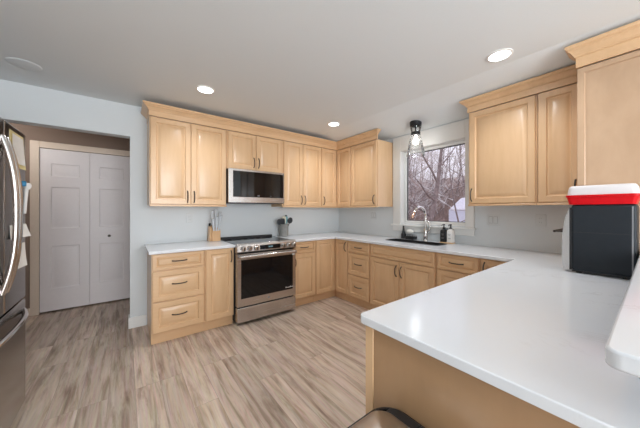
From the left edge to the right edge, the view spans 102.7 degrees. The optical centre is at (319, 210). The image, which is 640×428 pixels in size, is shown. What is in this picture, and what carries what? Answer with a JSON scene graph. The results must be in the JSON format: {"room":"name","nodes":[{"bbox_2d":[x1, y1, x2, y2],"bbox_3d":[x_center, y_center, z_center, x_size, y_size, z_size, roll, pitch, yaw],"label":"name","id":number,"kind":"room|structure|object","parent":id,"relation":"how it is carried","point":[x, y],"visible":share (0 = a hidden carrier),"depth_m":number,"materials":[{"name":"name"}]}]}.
{"room":"kitchen","nodes":[
{"label":"kitchen","id":0,"kind":"room"},
{"bbox_2d":[9,123,129,313],"bbox_3d":[-3.483,0.070,3.296,3.150,2.460,0.120,0,0,-37],"label":"wall","id":1,"kind":"structure","parent":0,"point":[36,133],"depth_m":3.22,"materials":[{"name":"beige paint"}]},
{"bbox_2d":[30,140,129,315],"bbox_3d":[-3.129,0.217,3.478,1.095,2.165,0.018,0,0,-37],"label":"trim","id":2,"kind":"structure","parent":1,"relation":"attached to","point":[34,145],"depth_m":3.17,"materials":[{"name":"beige paint"}]},
{"bbox_2d":[40,148,129,312],"bbox_3d":[-3.135,0.249,3.486,0.933,2.062,0.083,0,0,-37],"label":"door","id":3,"kind":"structure","parent":1,"relation":"in","point":[85,197],"depth_m":3.44,"materials":[{"name":"white paint"}]},
{"bbox_2d":[0,79,338,324],"bbox_3d":[-1.468,0.020,3.372,4.750,2.560,0.120,0,0,-37],"label":"wall","id":4,"kind":"structure","parent":0,"point":[20,103],"depth_m":2.88,"materials":[{"name":"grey paint"}]},
{"bbox_2d":[128,314,145,328],"bbox_3d":[-2.071,1.240,2.904,0.164,0.120,0.134,0,0,-37],"label":"baseboard","id":5,"kind":"structure","parent":4,"relation":"attached to","point":[133,322],"depth_m":2.85,"materials":[{"name":"white paint"}]},
{"bbox_2d":[147,116,226,206],"bbox_3d":[-1.539,-0.512,2.998,0.782,0.938,0.381,0,0,-37],"label":"upper cabinet","id":6,"kind":"object","parent":4,"relation":"attached to","point":[186,162],"visible":1,"depth_m":2.85,"materials":[{"name":"brown wood"}]},
{"bbox_2d":[141,100,380,150],"bbox_3d":[-0.593,-1.041,3.175,2.760,0.119,0.916,0,0,-30],"label":"crown molding","id":7,"kind":"structure","parent":6,"relation":"attached to","point":[148,108],"depth_m":3.23,"materials":[{"name":"brown wood"}]},
{"bbox_2d":[226,130,281,172],"bbox_3d":[-0.922,-0.747,3.468,0.763,0.468,0.381,0,0,-37],"label":"upper cabinet","id":8,"kind":"object","parent":4,"relation":"attached to","point":[243,151],"visible":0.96,"depth_m":3.31,"materials":[{"name":"brown wood"}]},
{"bbox_2d":[226,168,283,203],"bbox_3d":[-0.915,-0.300,3.461,0.758,0.422,0.398,0,0,-37],"label":"microwave","id":9,"kind":"object","parent":8,"relation":"attached to","point":[243,186],"visible":0.99,"depth_m":3.27,"materials":[{"name":"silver metal"}]},
{"bbox_2d":[271,141,321,207],"bbox_3d":[-0.344,-0.512,3.908,0.685,0.938,0.381,0,0,-37],"label":"upper cabinet","id":10,"kind":"object","parent":4,"relation":"attached to","point":[301,164],"visible":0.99,"depth_m":3.77,"materials":[{"name":"brown wood"}]},
{"bbox_2d":[321,147,350,207],"bbox_3d":[0.279,-0.512,4.202,0.658,0.938,0.668,0,0,-37],"label":"upper cabinet","id":11,"kind":"object","parent":4,"relation":"attached to","point":[335,165],"visible":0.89,"depth_m":4.07,"materials":[{"name":"brown wood"}]},
{"bbox_2d":[10,296,368,427],"bbox_3d":[-0.199,1.330,0.838,5.800,0.060,9.250,0,0,-37],"label":"floor","id":12,"kind":"structure","parent":0,"point":[303,366],"depth_m":2.05,"materials":[{"name":"beige wood"}]},
{"bbox_2d":[0,117,27,427],"bbox_3d":[-1.978,0.402,1.130,0.864,1.795,0.840,0,0,-37],"label":"refrigerator","id":13,"kind":"object","parent":12,"relation":"on","point":[13,312],"visible":0.98,"depth_m":1.41,"materials":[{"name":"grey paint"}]},
{"bbox_2d":[9,129,25,169],"bbox_3d":[-1.822,-0.359,1.541,0.013,0.207,0.226,0,0,-34],"label":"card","id":14,"kind":"object","parent":13,"relation":"attached to","point":[22,167],"visible":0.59,"depth_m":1.54,"materials":[{"name":"yellow paper"}]},
{"bbox_2d":[12,133,25,165],"bbox_3d":[-1.816,-0.362,1.543,0.011,0.167,0.175,0,0,-34],"label":"sheet","id":15,"kind":"object","parent":14,"relation":"attached to","point":[18,146],"visible":0.83,"depth_m":1.55,"materials":[{"name":"white paper"}]},
{"bbox_2d":[10,224,30,238],"bbox_3d":[-1.821,0.125,1.549,0.024,0.080,0.247,0,0,-30],"label":"paper sheet","id":16,"kind":"object","parent":13,"relation":"attached to","point":[26,232],"visible":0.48,"depth_m":1.61,"materials":[{"name":"white paper"}]},
{"bbox_2d":[18,242,26,268],"bbox_3d":[-1.870,0.280,1.605,0.011,0.150,0.136,0,0,-33],"label":"paper sheet","id":17,"kind":"object","parent":13,"relation":"attached to","point":[23,262],"visible":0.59,"depth_m":1.63,"materials":[{"name":"white paper"}]},
{"bbox_2d":[22,181,31,213],"bbox_3d":[-1.880,-0.083,1.643,0.038,0.206,0.059,0,0,-37],"label":"clip","id":18,"kind":"object","parent":13,"relation":"attached to","point":[27,186],"visible":0.93,"depth_m":1.64,"materials":[{"name":"white plastic"}]},
{"bbox_2d":[147,250,204,344],"bbox_3d":[-1.581,0.859,2.799,0.474,0.882,0.645,0,0,-37],"label":"base cabinet","id":19,"kind":"object","parent":12,"relation":"on","point":[175,281],"visible":0.97,"depth_m":2.57,"materials":[{"name":"brown wood"}]},
{"bbox_2d":[144,240,234,254],"bbox_3d":[-1.467,0.401,2.886,0.812,0.030,0.647,0,0,-37],"label":"countertop","id":20,"kind":"structure","parent":19,"relation":"on","point":[162,248],"depth_m":2.74,"materials":[{"name":"white stone"}]},
{"bbox_2d":[207,209,222,240],"bbox_3d":[-1.329,0.180,3.243,0.150,0.409,0.161,0,0,-37],"label":"knife block","id":21,"kind":"object","parent":20,"relation":"on","point":[214,233],"visible":0.99,"depth_m":3.22,"materials":[{"name":"brown wood"}]},
{"bbox_2d":[204,248,233,330],"bbox_3d":[-1.268,0.859,3.037,0.308,0.882,0.645,0,0,-37],"label":"base cabinet","id":22,"kind":"object","parent":12,"relation":"on","point":[219,263],"visible":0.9,"depth_m":2.81,"materials":[{"name":"brown wood"}]},
{"bbox_2d":[221,234,296,323],"bbox_3d":[-0.802,0.828,3.313,0.762,0.944,0.739,0,0,-37],"label":"range","id":23,"kind":"object","parent":12,"relation":"on","point":[264,265],"visible":0.95,"depth_m":3.05,"materials":[{"name":"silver metal"}]},
{"bbox_2d":[221,236,289,244],"bbox_3d":[-0.830,0.388,3.349,0.762,0.012,0.580,0,0,-37],"label":"cooktop","id":24,"kind":"object","parent":23,"relation":"in","point":[235,240],"depth_m":3.37,"materials":[{"name":"black glass"}]},
{"bbox_2d":[295,240,314,306],"bbox_3d":[-0.385,0.859,3.710,0.379,0.882,0.645,0,0,-37],"label":"base cabinet","id":25,"kind":"object","parent":12,"relation":"on","point":[305,255],"visible":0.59,"depth_m":3.50,"materials":[{"name":"brown wood"}]},
{"bbox_2d":[313,239,350,301],"bbox_3d":[0.222,0.859,4.024,0.963,0.882,0.880,0,0,-37],"label":"base cabinet","id":26,"kind":"object","parent":12,"relation":"on","point":[331,255],"visible":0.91,"depth_m":3.70,"materials":[{"name":"brown wood"}]},
{"bbox_2d":[348,241,372,309],"bbox_3d":[0.738,0.859,3.608,0.645,0.882,0.402,0,0,-37],"label":"base cabinet","id":27,"kind":"object","parent":12,"relation":"on","point":[358,252],"visible":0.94,"depth_m":3.42,"materials":[{"name":"brown wood"}]},
{"bbox_2d":[347,407,424,427],"bbox_3d":[0.196,0.957,0.601,0.411,0.684,0.427,0,0,-37],"label":"trash can","id":28,"kind":"object","parent":12,"relation":"on","point":[381,417],"visible":1,"depth_m":0.78,"materials":[{"name":"silver metal"}]},
{"bbox_2d":[370,244,436,308],"bbox_3d":[1.126,0.859,3.098,0.645,0.882,0.873,0,0,-37],"label":"base cabinet","id":29,"kind":"object","parent":12,"relation":"on","point":[396,273],"visible":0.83,"depth_m":2.93,"materials":[{"name":"brown wood"}]},
{"bbox_2d":[437,253,480,285],"bbox_3d":[1.512,0.859,2.590,0.645,0.882,0.397,0,0,-37],"label":"base cabinet","id":30,"kind":"object","parent":12,"relation":"on","point":[450,267],"visible":0.3,"depth_m":2.43,"materials":[{"name":"brown wood"}]},
{"bbox_2d":[366,326,579,427],"bbox_3d":[1.132,0.859,1.177,1.770,0.882,0.878,0,0,-37],"label":"base cabinet","id":31,"kind":"object","parent":12,"relation":"on","point":[434,393],"visible":0.23,"depth_m":0.76,"materials":[{"name":"brown wood"}]},
{"bbox_2d":[275,232,639,427],"bbox_3d":[0.507,0.401,2.460,2.405,0.030,3.717,0,0,-37],"label":"countertop","id":32,"kind":"structure","parent":31,"relation":"on","point":[535,329],"depth_m":0.85,"materials":[{"name":"white stone"}]},
{"bbox_2d":[279,224,287,236],"bbox_3d":[-0.544,0.294,3.842,0.144,0.182,0.144,0,0,-37],"label":"utensil crock","id":33,"kind":"object","parent":32,"relation":"on","point":[283,228],"visible":0.91,"depth_m":3.78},
{"bbox_2d":[401,224,405,238],"bbox_3d":[1.150,0.283,3.523,0.072,0.204,0.072,0,0,-37],"label":"soap bottle","id":34,"kind":"object","parent":32,"relation":"on","point":[403,234],"visible":0.94,"depth_m":3.51,"materials":[{"name":"black plastic"}]},
{"bbox_2d":[405,234,416,239],"bbox_3d":[1.210,0.351,3.408,0.093,0.068,0.143,0,0,-37],"label":"sponge caddy","id":35,"kind":"object","parent":32,"relation":"on","point":[412,237],"visible":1,"depth_m":3.39,"materials":[{"name":"black plastic"}]},
{"bbox_2d":[405,236,416,239],"bbox_3d":[1.210,0.366,3.408,0.093,0.039,0.143,0,0,-37],"label":"tray","id":36,"kind":"object","parent":35,"relation":"on","point":[406,237],"depth_m":3.38,"materials":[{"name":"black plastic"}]},
{"bbox_2d":[386,238,445,245],"bbox_3d":[1.154,0.495,3.139,0.260,0.228,0.725,0,0,-37],"label":"sink","id":37,"kind":"object","parent":32,"relation":"in","point":[394,239],"visible":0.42,"depth_m":3.17,"materials":[{"name":"black metal"}]},
{"bbox_2d":[411,206,430,240],"bbox_3d":[1.236,0.165,3.193,0.302,0.441,0.101,0,0,-20],"label":"kitchen faucet","id":38,"kind":"object","parent":32,"relation":"on","point":[425,232],"visible":0.99,"depth_m":3.23,"materials":[{"name":"silver metal"}]},
{"bbox_2d":[553,204,638,279],"bbox_3d":[1.715,0.175,1.603,0.247,0.420,0.345,0,0,-37],"label":"toaster oven","id":39,"kind":"object","parent":32,"relation":"on","point":[596,239],"visible":0.91,"depth_m":1.50,"materials":[{"name":"grey paint"}]},
{"bbox_2d":[566,183,639,204],"bbox_3d":[1.735,-0.093,1.571,0.278,0.114,0.298,0,0,-37],"label":"tray","id":40,"kind":"object","parent":39,"relation":"on","point":[627,193],"visible":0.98,"depth_m":1.48,"materials":[{"name":"red plastic"}]},
{"bbox_3d":[1.503,0.380,3.025,0.078,0.012,0.160,0,0,-37],"label":"soap tray","id":41,"kind":"object","parent":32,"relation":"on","visible":0},
{"bbox_2d":[440,224,446,241],"bbox_3d":[1.475,0.266,3.054,0.081,0.214,0.068,0,0,-37],"label":"soap bottle","id":42,"kind":"object","parent":41,"relation":"on","point":[443,233],"visible":0.94,"depth_m":3.04,"materials":[{"name":"black plastic"}]},
{"bbox_2d":[447,224,454,242],"bbox_3d":[1.523,0.266,2.990,0.081,0.214,0.068,0,0,-37],"label":"soap bottle","id":43,"kind":"object","parent":41,"relation":"on","point":[450,233],"visible":1,"depth_m":2.97,"materials":[{"name":"white plastic"}]},
{"bbox_2d":[481,258,505,270],"bbox_3d":[1.727,0.859,2.309,0.645,0.882,0.305,0,0,-37],"label":"base cabinet","id":44,"kind":"object","parent":12,"relation":"on","point":[485,263],"visible":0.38,"depth_m":2.20,"materials":[{"name":"brown wood"}]},
{"bbox_2d":[577,50,639,254],"bbox_3d":[2.281,0.159,1.576,0.650,2.280,0.922,0,0,-37],"label":"pantry cabinet","id":45,"kind":"object","parent":12,"relation":"on","point":[608,91],"visible":0.36,"depth_m":1.65,"materials":[{"name":"brown wood"}]},
{"bbox_2d":[564,20,639,68],"bbox_3d":[2.056,-1.055,1.438,0.165,0.147,0.975,0,0,-37],"label":"crown molding","id":46,"kind":"structure","parent":45,"relation":"attached to","point":[624,39],"depth_m":1.64,"materials":[{"name":"brown wood"}]},
{"bbox_2d":[0,0,639,136],"bbox_3d":[0.420,-1.207,0.190,3.900,0.106,7.470,0,0,-37],"label":"ceiling","id":47,"kind":"structure","parent":0,"point":[296,66],"depth_m":1.82,"materials":[{"name":"white paint"}]},
{"bbox_2d":[196,85,214,93],"bbox_3d":[-1.099,-1.156,2.458,0.168,0.008,0.168,0,0,-37],"label":"recessed light","id":48,"kind":"object","parent":47,"relation":"in","point":[201,88],"visible":1,"depth_m":2.45,"materials":[{"name":"white plastic"}]},
{"bbox_2d":[328,122,339,125],"bbox_3d":[0.186,-1.156,3.436,0.168,0.008,0.168,0,0,-37],"label":"recessed light","id":49,"kind":"object","parent":47,"relation":"in","point":[329,123],"visible":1,"depth_m":3.42,"materials":[{"name":"white plastic"}]},
{"bbox_2d":[486,48,512,61],"bbox_3d":[1.343,-1.156,1.916,0.168,0.008,0.168,0,0,-37],"label":"recessed light","id":50,"kind":"object","parent":47,"relation":"in","point":[499,55],"visible":1,"depth_m":1.91,"materials":[{"name":"white plastic"}]},
{"bbox_2d":[339,118,571,253],"bbox_3d":[2.579,0.065,1.852,0.150,2.470,7.200,0,0,-37],"label":"wall","id":51,"kind":"structure","parent":0,"point":[517,229],"depth_m":2.66,"materials":[{"name":"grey paint"}]},
{"bbox_2d":[351,139,392,207],"bbox_3d":[0.749,-0.512,3.813,0.381,0.938,0.515,0,0,-37],"label":"upper cabinet","id":52,"kind":"object","parent":51,"relation":"attached to","point":[372,161],"visible":1,"depth_m":3.65,"materials":[{"name":"brown wood"}]},
{"bbox_2d":[391,119,475,235],"bbox_3d":[1.437,-0.374,3.316,0.195,1.323,1.117,0,0,-37],"label":"window","id":53,"kind":"structure","parent":51,"relation":"in","point":[456,133],"depth_m":3.31,"materials":[{"name":"white paint"}]},
{"bbox_2d":[487,214,499,225],"bbox_3d":[1.830,0.100,2.706,0.008,0.116,0.118,0,0,-37],"label":"light switch","id":54,"kind":"object","parent":51,"relation":"attached to","point":[492,219],"visible":1,"depth_m":2.70,"materials":[{"name":"grey plastic"}]},
{"bbox_2d":[468,94,537,205],"bbox_3d":[1.778,-0.512,2.461,0.381,0.938,0.540,0,0,-37],"label":"upper cabinet","id":55,"kind":"object","parent":51,"relation":"attached to","point":[503,138],"visible":0.94,"depth_m":2.33,"materials":[{"name":"brown wood"}]},
{"bbox_2d":[459,64,582,112],"bbox_3d":[1.702,-1.041,2.267,0.074,0.118,0.875,0,0,-37],"label":"crown molding","id":56,"kind":"structure","parent":55,"relation":"attached to","point":[565,76],"depth_m":2.20,"materials":[{"name":"brown wood"}]},
{"bbox_2d":[537,83,576,204],"bbox_3d":[2.026,-0.512,2.135,0.381,0.938,0.271,0,0,-37],"label":"upper cabinet","id":57,"kind":"object","parent":51,"relation":"attached to","point":[557,108],"visible":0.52,"depth_m":2.05,"materials":[{"name":"brown wood"}]},
{"bbox_2d":[317,12,639,150],"bbox_3d":[2.310,-1.144,1.628,0.850,0.234,7.470,0,0,-37],"label":"soffit","id":58,"kind":"structure","parent":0,"point":[442,106],"depth_m":2.52,"materials":[{"name":"white paint"}]},
{"bbox_2d":[406,120,424,156],"bbox_3d":[1.185,-0.889,3.172,0.220,0.423,0.220,0,0,-37],"label":"pendant light","id":59,"kind":"object","parent":58,"relation":"hanging from","point":[415,123],"visible":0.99,"depth_m":3.14,"materials":[{"name":"black metal"}]},
{"bbox_3d":[1.464,0.324,0.985,1.425,0.123,0.170,0,0,-37],"label":"wall","id":60,"kind":"structure","parent":0,"visible":0},
{"bbox_2d":[605,255,639,378],"bbox_3d":[1.327,0.281,0.812,1.822,0.102,0.422,0,0,-37],"label":"bar","id":61,"kind":"object","parent":60,"relation":"attached to","point":[622,347],"visible":1,"depth_m":0.47,"materials":[{"name":"white stone"}]},
{"label":"outside","id":62,"kind":"structure","parent":0,"visible":0},
{"bbox_2d":[409,176,464,220],"bbox_3d":[8.029,-2.177,31.886,44.000,7.902,62.000,0,0,-37],"label":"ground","id":63,"kind":"structure","parent":62,"point":[464,176],"depth_m":36.34,"materials":[{"name":"brown soil"}]},
{"bbox_2d":[409,155,437,208],"bbox_3d":[4.794,-4.353,16.138,6.790,12.191,5.021,0,0,7],"label":"bare tree","id":64,"kind":"object","parent":63,"relation":"on","point":[409,155],"visible":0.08,"depth_m":16.44,"materials":[{"name":"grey plant"}]},
{"bbox_2d":[409,155,439,218],"bbox_3d":[6.504,-2.446,19.903,5.603,7.347,4.864,0,0,24],"label":"bare tree","id":65,"kind":"object","parent":63,"relation":"on","point":[419,155],"visible":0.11,"depth_m":19.55,"materials":[{"name":"grey plant"}]},
{"bbox_2d":[409,153,446,214],"bbox_3d":[7.233,-2.194,18.083,4.618,6.903,3.984,0,0,12],"label":"bare tree","id":66,"kind":"object","parent":63,"relation":"on","point":[430,153],"visible":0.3,"depth_m":18.23,"materials":[{"name":"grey plant"}]},
{"bbox_2d":[409,146,454,220],"bbox_3d":[5.509,-2.664,10.195,6.562,8.769,5.077,0,0,12],"label":"bare tree","id":67,"kind":"object","parent":63,"relation":"on","point":[437,178],"visible":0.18,"depth_m":10.80,"materials":[{"name":"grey plant"}]},
{"bbox_2d":[409,155,459,219],"bbox_3d":[5.995,-3.790,17.537,6.630,11.043,7.852,0,0,22],"label":"bare tree","id":68,"kind":"object","parent":63,"relation":"on","point":[427,155],"visible":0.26,"depth_m":15.23,"materials":[{"name":"grey plant"}]},
{"bbox_2d":[409,148,461,219],"bbox_3d":[7.397,-1.675,16.249,4.364,6.515,4.052,0,0,-37],"label":"bare tree","id":69,"kind":"object","parent":63,"relation":"on","point":[427,210],"visible":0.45,"depth_m":16.34,"materials":[{"name":"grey plant"}]},
{"bbox_2d":[412,152,458,197],"bbox_3d":[11.653,-4.801,25.955,5.063,8.441,6.576,0,0,-28],"label":"bare tree","id":70,"kind":"object","parent":63,"relation":"on","point":[430,152],"visible":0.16,"depth_m":26.10,"materials":[{"name":"grey plant"}]},
{"bbox_2d":[409,176,464,220],"bbox_3d":[12.232,-1.623,26.488,14.656,6.765,29.099,0,0,14],"label":"undergrowth","id":71,"kind":"object","parent":63,"relation":"on","point":[445,207],"visible":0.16,"depth_m":19.32,"materials":[{"name":"brown plant"}]},
{"bbox_2d":[409,147,464,221],"bbox_3d":[6.479,-1.501,12.001,5.582,6.415,3.252,0,0,32],"label":"bare tree","id":72,"kind":"object","parent":63,"relation":"on","point":[449,167],"visible":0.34,"depth_m":12.24,"materials":[{"name":"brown plant"}]},
{"bbox_2d":[409,152,464,219],"bbox_3d":[4.966,-2.253,14.853,6.369,7.977,5.178,0,0,-20],"label":"bare tree","id":73,"kind":"object","parent":63,"relation":"on","point":[433,152],"visible":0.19,"depth_m":15.09,"materials":[{"name":"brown plant"}]},
{"bbox_2d":[411,148,464,215],"bbox_3d":[9.713,-4.072,21.212,6.538,9.120,6.159,0,0,41],"label":"bare tree","id":74,"kind":"object","parent":63,"relation":"on","point":[444,148],"visible":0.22,"depth_m":20.65,"materials":[{"name":"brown plant"}]},
{"bbox_2d":[411,150,464,207],"bbox_3d":[8.844,-3.913,18.789,8.073,9.855,4.858,0,0,9],"label":"bare tree","id":75,"kind":"object","parent":63,"relation":"on","point":[443,150],"visible":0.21,"depth_m":18.85,"materials":[{"name":"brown plant"}]},
{"bbox_2d":[414,146,464,178],"bbox_3d":[16.080,-7.244,33.448,7.836,9.390,5.721,0,0,35],"label":"bare tree","id":76,"kind":"object","parent":63,"relation":"on","point":[457,146],"visible":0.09,"depth_m":33.62,"materials":[{"name":"grey plant"}]},
{"bbox_2d":[419,147,464,189],"bbox_3d":[12.575,-4.173,25.943,4.963,6.897,4.858,0,0,31],"label":"bare tree","id":77,"kind":"object","parent":63,"relation":"on","point":[449,147],"visible":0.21,"depth_m":25.57,"materials":[{"name":"grey plant"}]},
{"bbox_2d":[420,145,464,211],"bbox_3d":[10.621,-3.715,21.137,5.703,7.900,4.592,0,0,26],"label":"bare tree","id":78,"kind":"object","parent":63,"relation":"on","point":[462,145],"visible":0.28,"depth_m":21.17,"materials":[{"name":"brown plant"}]},
{"bbox_2d":[432,144,464,197],"bbox_3d":[12.119,-5.141,20.191,5.850,10.338,5.993,0,0,-4],"label":"bare tree","id":79,"kind":"object","parent":63,"relation":"on","point":[460,151],"visible":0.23,"depth_m":21.17,"materials":[{"name":"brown plant"}]},
{"bbox_2d":[438,145,464,180],"bbox_3d":[14.987,-6.233,27.904,6.197,8.953,6.962,0,0,20],"label":"bare tree","id":80,"kind":"object","parent":63,"relation":"on","point":[459,145],"visible":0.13,"depth_m":28.63,"materials":[{"name":"grey plant"}]},
{"bbox_2d":[441,147,464,201],"bbox_3d":[11.101,-2.802,17.109,4.752,7.350,5.814,0,0,-1],"label":"bare tree","id":81,"kind":"object","parent":63,"relation":"on","point":[452,147],"visible":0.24,"depth_m":18.03,"materials":[{"name":"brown plant"}]},
{"bbox_2d":[449,198,464,221],"bbox_3d":[8.427,0.515,13.033,2.379,2.370,2.627,0,0,-37],"label":"garden shed","id":82,"kind":"object","parent":63,"relation":"on","point":[460,205],"visible":0.17,"depth_m":13.10,"materials":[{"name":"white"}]},
{"bbox_2d":[450,145,464,197],"bbox_3d":[13.661,-4.873,24.113,4.382,8.592,4.912,0,0,8],"label":"bare tree","id":83,"kind":"object","parent":63,"relation":"on","point":[461,145],"visible":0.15,"depth_m":24.10,"materials":[{"name":"grey plant"}]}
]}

